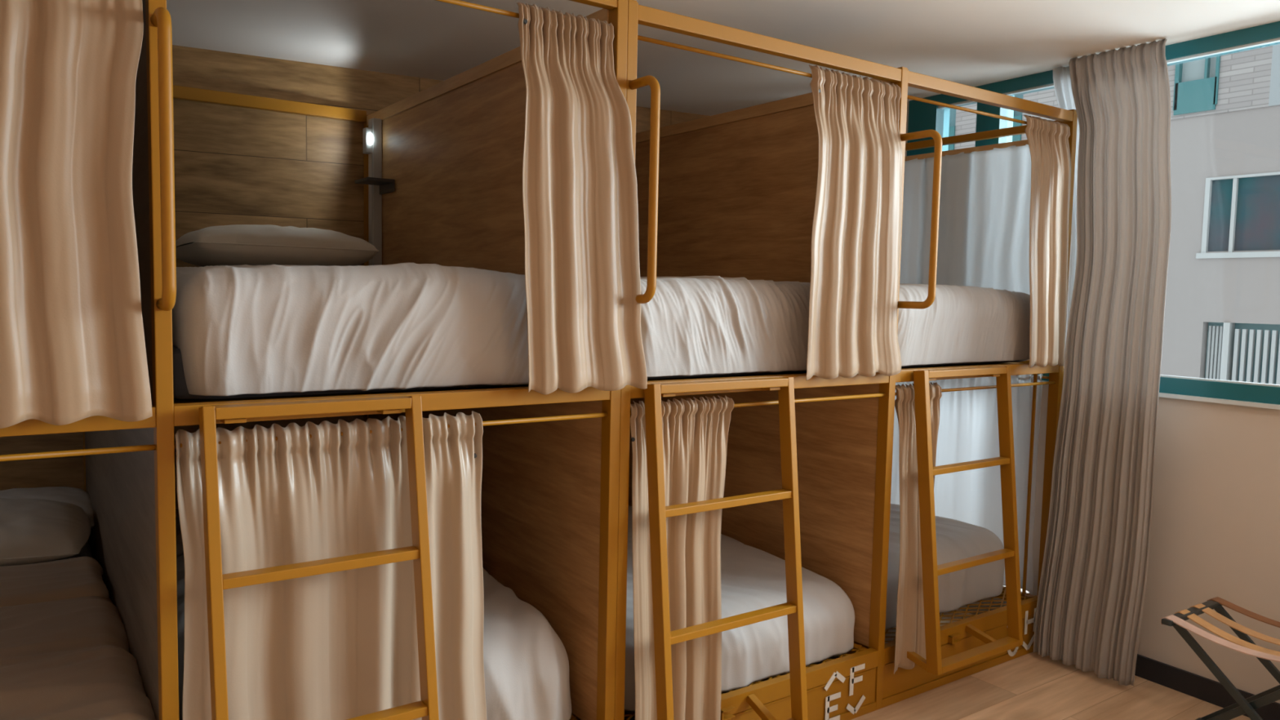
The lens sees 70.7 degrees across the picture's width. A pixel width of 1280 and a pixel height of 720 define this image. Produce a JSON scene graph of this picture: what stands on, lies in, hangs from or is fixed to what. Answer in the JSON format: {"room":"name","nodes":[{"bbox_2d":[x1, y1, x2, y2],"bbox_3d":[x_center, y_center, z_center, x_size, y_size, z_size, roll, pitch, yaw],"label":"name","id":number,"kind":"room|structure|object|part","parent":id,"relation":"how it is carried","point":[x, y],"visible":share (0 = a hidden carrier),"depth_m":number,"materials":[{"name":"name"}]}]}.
{"room":"dormitory","nodes":[
{"label":"dormitory","id":0,"kind":"room"},
{"bbox_2d":[0,44,708,517],"bbox_3d":[-1.754,-0.102,3.621,6.043,2.326,0.100,-1,5,-28],"label":"wall","id":1,"kind":"structure","parent":0,"point":[233,165],"depth_m":3.63,"materials":[{"name":"brown wood"}]},
{"bbox_2d":[166,0,1279,115],"bbox_3d":[-0.311,-1.080,1.470,5.950,0.100,6.300,-2,5,-35],"label":"ceiling","id":2,"kind":"structure","parent":0,"point":[969,42],"depth_m":3.15,"materials":[{"name":"white paint"}]},
{"bbox_2d":[1033,38,1171,686],"bbox_3d":[1.676,0.005,3.327,0.202,2.260,0.539,-2,5,-35],"label":"window curtain","id":3,"kind":"object","parent":2,"relation":"hanging from","point":[1092,585],"visible":1,"depth_m":3.22,"materials":[{"name":"grey fabric"}]},
{"bbox_2d":[571,608,1251,719],"bbox_3d":[-0.258,1.286,1.717,6.200,0.100,6.300,-2,5,-35],"label":"floor","id":4,"kind":"structure","parent":0,"point":[1031,686],"depth_m":3.10,"materials":[{"name":"brown wood"}]},
{"bbox_2d":[0,0,627,719],"bbox_3d":[-1.478,0.093,2.513,2.112,2.112,2.386,-2,5,-35],"label":"bunk bed","id":5,"kind":"object","parent":4,"relation":"on","point":[452,148],"visible":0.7,"depth_m":2.35,"materials":[{"name":"orange wood"}]},
{"bbox_2d":[50,541,92,561],"bbox_3d":[-1.905,0.812,2.280,0.984,0.281,1.945,-2,5,-35],"label":"mattress","id":6,"kind":"object","parent":5,"relation":"on","point":[86,551],"visible":0.02,"depth_m":2.96,"materials":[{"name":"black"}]},
{"bbox_2d":[0,497,90,566],"bbox_3d":[-2.090,0.527,2.725,0.734,0.184,0.402,-1,5,-31],"label":"pillow","id":7,"kind":"object","parent":6,"relation":"on","point":[33,531],"visible":0.97,"depth_m":2.74,"materials":[{"name":"grey fabric"}]},
{"bbox_2d":[0,486,94,528],"bbox_3d":[-2.214,0.526,3.006,0.693,0.139,0.376,-2,5,-38],"label":"pillow","id":8,"kind":"object","parent":6,"relation":"on","point":[79,497],"visible":0.33,"depth_m":3.13,"materials":[{"name":"white fabric"}]},
{"bbox_2d":[0,556,155,719],"bbox_3d":[-1.712,0.738,1.990,1.037,0.206,1.300,-2,5,-35],"label":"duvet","id":9,"kind":"object","parent":6,"relation":"on","point":[64,655],"visible":0.99,"depth_m":2.09,"materials":[{"name":"beige fabric"}]},
{"bbox_2d":[0,0,152,428],"bbox_3d":[-1.201,-0.342,1.453,0.741,0.924,0.080,-2,5,-35],"label":"curtain","id":10,"kind":"object","parent":5,"relation":"hanging from","point":[73,348],"visible":1,"depth_m":1.58,"materials":[{"name":"beige fabric"}]},
{"bbox_3d":[-1.342,0.120,1.429,1.016,0.039,0.040,-2,5,-35],"label":"rail","id":11,"kind":"part","parent":5,"relation":"part of","materials":[{"name":"orange wood"}]},
{"bbox_3d":[-1.341,0.179,1.430,1.022,0.011,0.011,-2,5,-35],"label":"curtain rod","id":12,"kind":"part","parent":5,"relation":"part of","materials":[{"name":"orange wood"}]},
{"bbox_3d":[-2.071,0.031,3.373,0.030,2.084,0.042,-2,5,-35],"label":"post","id":13,"kind":"part","parent":5,"relation":"part of","materials":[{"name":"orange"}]},
{"bbox_3d":[-1.489,0.028,2.545,0.025,1.836,1.960,-2,5,-35],"label":"partition panel","id":14,"kind":"part","parent":5,"relation":"part of","materials":[{"name":"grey wood"}]},
{"bbox_3d":[-0.914,0.162,1.732,0.030,2.112,0.042,-2,5,-35],"label":"post","id":15,"kind":"part","parent":5,"relation":"part of","materials":[{"name":"orange wood"}]},
{"bbox_3d":[-0.864,-0.361,1.637,0.023,0.543,0.096,-2,5,-35],"label":"handle","id":16,"kind":"part","parent":5,"relation":"part of","materials":[{"name":"orange"}]},
{"bbox_3d":[-1.558,-1.005,3.489,0.996,0.045,0.030,-2,5,-35],"label":"rail","id":17,"kind":"part","parent":5,"relation":"part of","materials":[{"name":"orange wood"}]},
{"bbox_2d":[174,410,486,719],"bbox_3d":[-0.624,0.622,1.934,0.649,0.989,0.090,-2,5,-35],"label":"curtain","id":18,"kind":"object","parent":5,"relation":"hanging from","point":[343,645],"visible":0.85,"depth_m":1.91,"materials":[{"name":"beige fabric"}]},
{"bbox_2d":[172,345,522,399],"bbox_3d":[-1.004,-0.041,2.744,0.976,0.126,1.614,-2,5,-35],"label":"mattress","id":19,"kind":"object","parent":5,"relation":"on","point":[180,387],"visible":0.05,"depth_m":1.88,"materials":[{"name":"grey fabric"}]},
{"bbox_2d":[172,262,528,395],"bbox_3d":[-0.989,-0.137,2.731,0.973,0.292,1.740,-2,5,-35],"label":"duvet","id":20,"kind":"object","parent":19,"relation":"on","point":[244,329],"visible":0.75,"depth_m":1.96,"materials":[{"name":"grey fabric"}]},
{"bbox_2d":[175,224,378,266],"bbox_3d":[-1.332,-0.406,3.301,0.672,0.168,0.424,-2,5,-38],"label":"pillow","id":21,"kind":"object","parent":20,"relation":"on","point":[233,244],"visible":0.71,"depth_m":3.12,"materials":[{"name":"beige fabric"}]},
{"bbox_3d":[-1.160,0.014,3.862,0.030,2.084,0.042,-2,5,-35],"label":"post","id":22,"kind":"part","parent":5,"relation":"part of","materials":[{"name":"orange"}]},
{"bbox_2d":[363,118,382,265],"bbox_3d":[-1.082,-0.523,3.644,0.065,0.890,0.058,-2,5,-35],"label":"reading lamp","id":23,"kind":"object","parent":5,"relation":"attached to","point":[372,135],"visible":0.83,"depth_m":3.62,"materials":[{"name":"grey plastic"}]},
{"bbox_3d":[-1.088,-0.523,3.644,0.005,0.886,0.040,-2,5,-35],"label":"trunking lid","id":24,"kind":"part","parent":23,"relation":"part of","materials":[{"name":"grey plastic"}]},
{"bbox_2d":[355,177,395,194],"bbox_3d":[-1.042,-0.683,3.539,0.109,0.047,0.148,-2,5,-35],"label":"shelf","id":25,"kind":"object","parent":5,"relation":"attached to","point":[386,185],"visible":1,"depth_m":3.52,"materials":[{"name":"grey plastic"}]},
{"bbox_3d":[-0.493,0.153,2.025,1.002,0.011,0.011,-2,5,-35],"label":"curtain rod","id":26,"kind":"part","parent":5,"relation":"part of","materials":[{"name":"orange wood"}]},
{"bbox_3d":[-0.494,0.093,2.024,0.996,0.039,0.040,-2,5,-35],"label":"rail","id":27,"kind":"part","parent":5,"relation":"part of","materials":[{"name":"orange wood"}]},
{"bbox_3d":[-0.614,0.006,3.085,0.025,1.836,1.837,-2,5,-35],"label":"partition panel","id":28,"kind":"part","parent":5,"relation":"part of","materials":[{"name":"brown wood"}]},
{"bbox_3d":[-0.474,-0.792,1.956,1.002,0.011,0.011,-2,5,-35],"label":"curtain rod","id":29,"kind":"part","parent":5,"relation":"part of","materials":[{"name":"orange wood"}]},
{"bbox_2d":[516,2,647,394],"bbox_3d":[-0.141,-0.379,2.185,0.355,0.913,0.089,-2,5,-35],"label":"curtain","id":30,"kind":"object","parent":5,"relation":"hanging from","point":[583,282],"visible":0.99,"depth_m":2.16,"materials":[{"name":"beige fabric"}]},
{"bbox_3d":[-0.471,-0.877,1.948,0.996,0.038,0.030,-2,5,-35],"label":"rail","id":31,"kind":"part","parent":5,"relation":"part of","materials":[{"name":"orange wood"}]},
{"bbox_3d":[-0.075,0.136,2.322,0.030,2.112,0.042,-2,5,-35],"label":"post","id":32,"kind":"part","parent":5,"relation":"part of","materials":[{"name":"orange wood"}]},
{"bbox_3d":[-0.958,0.911,2.720,0.876,0.069,1.305,-2,5,-35],"label":"mattress","id":33,"kind":"object","parent":5,"relation":"on","visible":0},
{"bbox_2d":[175,516,571,719],"bbox_3d":[-1.008,0.770,2.808,1.008,0.380,1.762,-2,5,-35],"label":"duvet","id":34,"kind":"object","parent":33,"relation":"on","point":[526,662],"visible":0.09,"depth_m":2.31,"materials":[{"name":"grey fabric"}]},
{"bbox_2d":[614,0,1077,719],"bbox_3d":[0.289,0.053,3.631,2.072,2.100,2.083,-2,5,-35],"label":"bunk bed","id":35,"kind":"object","parent":4,"relation":"on","point":[807,485],"visible":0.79,"depth_m":3.10,"materials":[{"name":"orange wood"}]},
{"bbox_3d":[-0.050,0.144,2.341,0.030,2.094,0.042,-2,5,-35],"label":"post","id":36,"kind":"part","parent":35,"relation":"part of","materials":[{"name":"orange wood"}]},
{"bbox_3d":[0.008,-0.419,2.237,0.023,0.558,0.112,-2,5,-35],"label":"handle","id":37,"kind":"part","parent":35,"relation":"part of","materials":[{"name":"orange"}]},
{"bbox_2d":[630,395,733,719],"bbox_3d":[0.117,0.609,2.461,0.348,1.010,0.083,-2,5,-35],"label":"curtain","id":38,"kind":"object","parent":35,"relation":"hanging from","point":[695,432],"visible":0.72,"depth_m":2.45,"materials":[{"name":"beige fabric"}]},
{"bbox_3d":[0.399,-0.829,2.568,1.020,0.011,0.011,-2,5,-35],"label":"curtain rod","id":39,"kind":"part","parent":35,"relation":"part of","materials":[{"name":"orange wood"}]},
{"bbox_2d":[647,370,806,378],"bbox_3d":[-0.094,-0.063,3.305,0.994,0.126,1.484,-2,5,-35],"label":"mattress","id":40,"kind":"object","parent":35,"relation":"on","point":[765,372],"visible":0.02,"depth_m":2.65,"materials":[{"name":"grey fabric"}]},
{"bbox_2d":[640,275,810,377],"bbox_3d":[-0.081,-0.159,3.292,1.005,0.287,1.604,-2,5,-35],"label":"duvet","id":41,"kind":"object","parent":40,"relation":"on","point":[691,325],"visible":0.41,"depth_m":2.57,"materials":[{"name":"grey fabric"}]},
{"bbox_3d":[0.303,-0.017,3.650,0.025,1.836,1.708,-2,5,-35],"label":"partition panel","id":42,"kind":"part","parent":35,"relation":"part of","materials":[{"name":"brown wood"}]},
{"bbox_3d":[0.380,0.126,2.638,1.020,0.011,0.011,-2,5,-35],"label":"curtain rod","id":43,"kind":"part","parent":35,"relation":"part of","materials":[{"name":"orange"}]},
{"bbox_3d":[0.379,0.066,2.637,1.014,0.039,0.040,-2,5,-35],"label":"rail","id":44,"kind":"part","parent":35,"relation":"part of","materials":[{"name":"orange wood"}]},
{"bbox_3d":[0.355,1.018,2.608,0.024,0.063,0.120,-2,5,-35],"label":"stand off arm","id":45,"kind":"part","parent":35,"relation":"part of","materials":[{"name":"orange"}]},
{"bbox_3d":[0.401,-0.886,2.563,1.014,0.038,0.030,-2,5,-35],"label":"rail","id":46,"kind":"part","parent":35,"relation":"part of","materials":[{"name":"orange wood"}]},
{"bbox_3d":[0.363,0.999,2.700,1.014,0.054,0.030,-2,5,-35],"label":"rail","id":47,"kind":"part","parent":35,"relation":"part of","materials":[{"name":"orange wood"}]},
{"bbox_3d":[0.364,1.086,2.703,1.006,0.120,0.020,-2,5,-35],"label":"panel","id":48,"kind":"part","parent":35,"relation":"part of","materials":[{"name":"orange wood"}]},
{"bbox_2d":[805,64,902,380],"bbox_3d":[0.657,-0.408,2.755,0.448,0.924,0.080,-2,5,-35],"label":"curtain","id":49,"kind":"object","parent":35,"relation":"hanging from","point":[856,225],"visible":1,"depth_m":2.73,"materials":[{"name":"beige fabric"}]},
{"bbox_3d":[0.260,0.927,3.702,0.030,0.045,1.732,-2,5,-35],"label":"rail","id":50,"kind":"part","parent":35,"relation":"part of","materials":[{"name":"orange wood"}]},
{"bbox_3d":[0.344,0.930,3.688,0.030,0.045,1.613,-2,5,-35],"label":"rail","id":51,"kind":"part","parent":35,"relation":"part of","materials":[{"name":"orange wood"}]},
{"bbox_3d":[0.805,0.117,2.942,0.031,2.094,0.042,-2,5,-35],"label":"post","id":52,"kind":"part","parent":35,"relation":"part of","materials":[{"name":"orange wood"}]},
{"bbox_3d":[0.915,0.991,3.001,0.024,0.045,0.117,-2,5,-35],"label":"stand off arm","id":53,"kind":"part","parent":35,"relation":"part of","materials":[{"name":"orange wood"}]},
{"bbox_2d":[893,382,942,674],"bbox_3d":[0.927,0.556,3.030,0.236,0.955,0.074,-2,5,-35],"label":"curtain","id":54,"kind":"object","parent":35,"relation":"hanging from","point":[910,624],"visible":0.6,"depth_m":3.01,"materials":[{"name":"beige fabric"}]},
{"bbox_3d":[0.873,-0.437,2.824,0.023,0.553,0.146,-2,5,-35],"label":"handle","id":55,"kind":"part","parent":35,"relation":"part of","materials":[{"name":"orange"}]},
{"bbox_3d":[1.200,1.060,3.289,0.958,0.120,0.020,-2,5,-35],"label":"panel","id":56,"kind":"part","parent":35,"relation":"part of","materials":[{"name":"orange wood"}]},
{"bbox_3d":[1.199,0.973,3.287,0.966,0.054,0.030,-2,5,-35],"label":"rail","id":57,"kind":"part","parent":35,"relation":"part of","materials":[{"name":"orange wood"}]},
{"bbox_2d":[901,360,1026,367],"bbox_3d":[0.771,-0.085,3.840,0.936,0.126,1.366,-2,5,-35],"label":"mattress","id":58,"kind":"object","parent":35,"relation":"on","point":[960,363],"visible":0.02,"depth_m":3.31,"materials":[{"name":"grey fabric"}]},
{"bbox_2d":[897,283,1030,366],"bbox_3d":[0.783,-0.180,3.830,0.938,0.285,1.484,-2,5,-35],"label":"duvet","id":59,"kind":"object","parent":58,"relation":"on","point":[962,323],"visible":0.34,"depth_m":3.21,"materials":[{"name":"grey fabric"}]},
{"bbox_2d":[899,144,1031,294],"bbox_3d":[1.148,-0.509,4.126,0.029,0.796,1.574,-2,5,-35],"label":"sheer curtain","id":60,"kind":"object","parent":35,"relation":"hanging from","point":[984,232],"visible":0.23,"depth_m":3.76,"materials":[{"name":"white fabric"}]},
{"bbox_2d":[890,373,1042,593],"bbox_3d":[1.121,0.439,4.191,0.052,0.886,1.571,-2,5,-35],"label":"sheer curtain","id":61,"kind":"object","parent":35,"relation":"hanging from","point":[968,431],"visible":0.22,"depth_m":3.76,"materials":[{"name":"white fabric"}]},
{"bbox_3d":[1.174,-0.908,4.093,0.015,0.021,1.558,-2,5,-35],"label":"curtain rail","id":62,"kind":"part","parent":35,"relation":"part of","materials":[{"name":"brown wood"}]},
{"bbox_3d":[1.235,-0.855,3.155,0.972,0.011,0.011,-2,5,-35],"label":"curtain rod","id":63,"kind":"part","parent":35,"relation":"part of","materials":[{"name":"orange wood"}]},
{"bbox_3d":[1.215,0.100,3.225,0.972,0.011,0.011,-2,5,-35],"label":"curtain rod","id":64,"kind":"part","parent":35,"relation":"part of","materials":[{"name":"orange wood"}]},
{"bbox_3d":[1.214,0.040,3.224,0.966,0.039,0.040,-2,5,-35],"label":"rail","id":65,"kind":"part","parent":35,"relation":"part of","materials":[{"name":"orange wood"}]},
{"bbox_3d":[1.214,0.982,3.210,0.024,0.045,0.117,-2,5,-35],"label":"stand off arm","id":66,"kind":"part","parent":35,"relation":"part of","materials":[{"name":"orange wood"}]},
{"bbox_3d":[1.181,-0.963,4.093,0.026,0.030,1.558,-2,5,-35],"label":"rail","id":67,"kind":"part","parent":35,"relation":"part of","materials":[{"name":"orange"}]},
{"bbox_3d":[1.236,-0.912,3.150,0.966,0.038,0.030,-2,5,-35],"label":"rail","id":68,"kind":"part","parent":35,"relation":"part of","materials":[{"name":"orange wood"}]},
{"bbox_3d":[1.109,0.906,4.226,0.030,0.045,1.613,-2,5,-35],"label":"rail","id":69,"kind":"part","parent":35,"relation":"part of","materials":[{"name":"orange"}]},
{"bbox_3d":[1.162,-0.030,4.162,0.026,0.039,1.558,-2,5,-35],"label":"rail","id":70,"kind":"part","parent":35,"relation":"part of","materials":[{"name":"orange wood"}]},
{"bbox_2d":[1023,114,1071,367],"bbox_3d":[1.513,-0.435,3.364,0.301,0.920,0.064,-2,5,-35],"label":"curtain","id":71,"kind":"object","parent":35,"relation":"hanging from","point":[1047,140],"visible":1,"depth_m":3.35,"materials":[{"name":"beige fabric"}]},
{"bbox_3d":[1.621,0.092,3.514,0.030,2.094,0.042,-2,5,-35],"label":"post","id":72,"kind":"part","parent":35,"relation":"part of","materials":[{"name":"orange wood"}]},
{"bbox_3d":[-0.085,0.884,3.334,0.895,0.069,1.305,-2,5,-35],"label":"mattress","id":73,"kind":"object","parent":35,"relation":"on","visible":0},
{"bbox_2d":[624,505,854,712],"bbox_3d":[-0.104,0.792,3.375,1.009,0.267,1.637,-2,5,-35],"label":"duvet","id":74,"kind":"object","parent":73,"relation":"on","point":[753,579],"visible":0.17,"depth_m":2.87,"materials":[{"name":"grey fabric"}]},
{"bbox_3d":[0.740,0.858,3.913,0.821,0.069,1.305,-2,5,-35],"label":"mattress","id":75,"kind":"object","parent":35,"relation":"on","visible":0},
{"bbox_2d":[884,503,1004,630],"bbox_3d":[0.719,0.756,3.928,0.921,0.285,1.475,-2,5,-35],"label":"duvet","id":76,"kind":"object","parent":75,"relation":"on","point":[956,540],"visible":0.17,"depth_m":3.44,"materials":[{"name":"grey fabric"}]},
{"bbox_2d":[1160,596,1279,719],"bbox_3d":[1.867,1.001,2.681,0.370,0.410,0.473,-2,5,-35],"label":"luggage rack","id":77,"kind":"object","parent":4,"relation":"on","point":[1244,644],"visible":1,"depth_m":2.72,"materials":[{"name":"black metal"}]},
{"bbox_3d":[1.753,1.005,2.601,0.014,0.403,0.444,-2,5,-35],"label":"leg","id":78,"kind":"part","parent":77,"relation":"part of","materials":[{"name":"black metal"}]},
{"bbox_3d":[1.961,0.999,2.747,0.014,0.403,0.444,-2,5,-35],"label":"leg","id":79,"kind":"part","parent":77,"relation":"part of","materials":[{"name":"black metal"}]},
{"bbox_3d":[1.773,1.005,2.615,0.014,0.403,0.444,-2,5,-35],"label":"leg","id":80,"kind":"part","parent":77,"relation":"part of","materials":[{"name":"black metal"}]},
{"bbox_3d":[1.982,0.998,2.762,0.014,0.403,0.444,-2,5,-35],"label":"leg","id":81,"kind":"part","parent":77,"relation":"part of","materials":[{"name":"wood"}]},
{"bbox_2d":[959,586,1029,614],"bbox_3d":[1.238,0.998,4.410,0.160,0.140,1.582,-1,5,-32],"label":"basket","id":82,"kind":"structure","parent":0,"point":[1027,592],"depth_m":3.88,"materials":[{"name":"brown wicker"}]},
{"bbox_2d":[905,101,1279,703],"bbox_3d":[2.253,0.069,2.762,0.160,2.276,5.307,-1,5,-32],"label":"wall","id":83,"kind":"structure","parent":0,"point":[1215,530],"depth_m":3.09,"materials":[{"name":"beige paint"}]},
{"bbox_2d":[906,21,1279,404],"bbox_3d":[2.100,-0.470,2.916,0.090,1.230,4.806,-1,5,-32],"label":"window","id":84,"kind":"structure","parent":83,"relation":"in","point":[922,116],"depth_m":3.18,"materials":[{"name":"teal metal"}]},
{"bbox_3d":[2.041,-0.482,3.016,0.006,1.108,1.912,-1,5,-32],"label":"pane","id":85,"kind":"part","parent":84,"relation":"part of","materials":[{"name":"clear glass"}]},
{"bbox_3d":[2.313,0.145,2.604,0.090,0.058,3.965,-1,5,-32],"label":"frame sill","id":86,"kind":"part","parent":84,"relation":"part of","materials":[{"name":"teal paint"}]},
{"bbox_2d":[1041,380,1279,409],"bbox_3d":[2.265,0.180,2.578,0.020,0.014,3.965,-1,5,-32],"label":"window sill","id":87,"kind":"structure","parent":83,"relation":"attached to","point":[1277,406],"depth_m":3.05,"materials":[{"name":"white paint"}]},
{"bbox_2d":[1134,653,1279,719],"bbox_3d":[2.611,1.229,2.079,0.012,0.078,3.604,-1,5,-32],"label":"baseboard","id":88,"kind":"structure","parent":83,"relation":"attached to","point":[1196,686],"depth_m":3.15,"materials":[{"name":"black wood"}]},
{"label":"outside","id":89,"kind":"structure","parent":0,"visible":0},
{"bbox_2d":[947,44,1279,384],"bbox_3d":[3.796,-0.787,12.613,0.340,8.600,19.500,-2,5,-35],"label":"apartment building","id":90,"kind":"structure","parent":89,"point":[1222,313],"depth_m":9.25,"materials":[{"name":"grey paint"}]},
{"bbox_3d":[4.013,-2.906,11.966,0.060,0.330,0.400,-2,5,-35],"label":"panel","id":91,"kind":"part","parent":90,"relation":"part of","materials":[{"name":"teal"}]},
{"bbox_3d":[4.631,-2.829,11.089,0.060,0.330,0.150,-2,5,-35],"label":"panel","id":92,"kind":"part","parent":90,"relation":"part of","materials":[{"name":"teal glass"}]},
{"bbox_3d":[5.808,-2.752,9.418,0.060,0.330,0.400,-2,5,-35],"label":"panel","id":93,"kind":"part","parent":90,"relation":"part of","materials":[{"name":"teal glass"}]}
]}

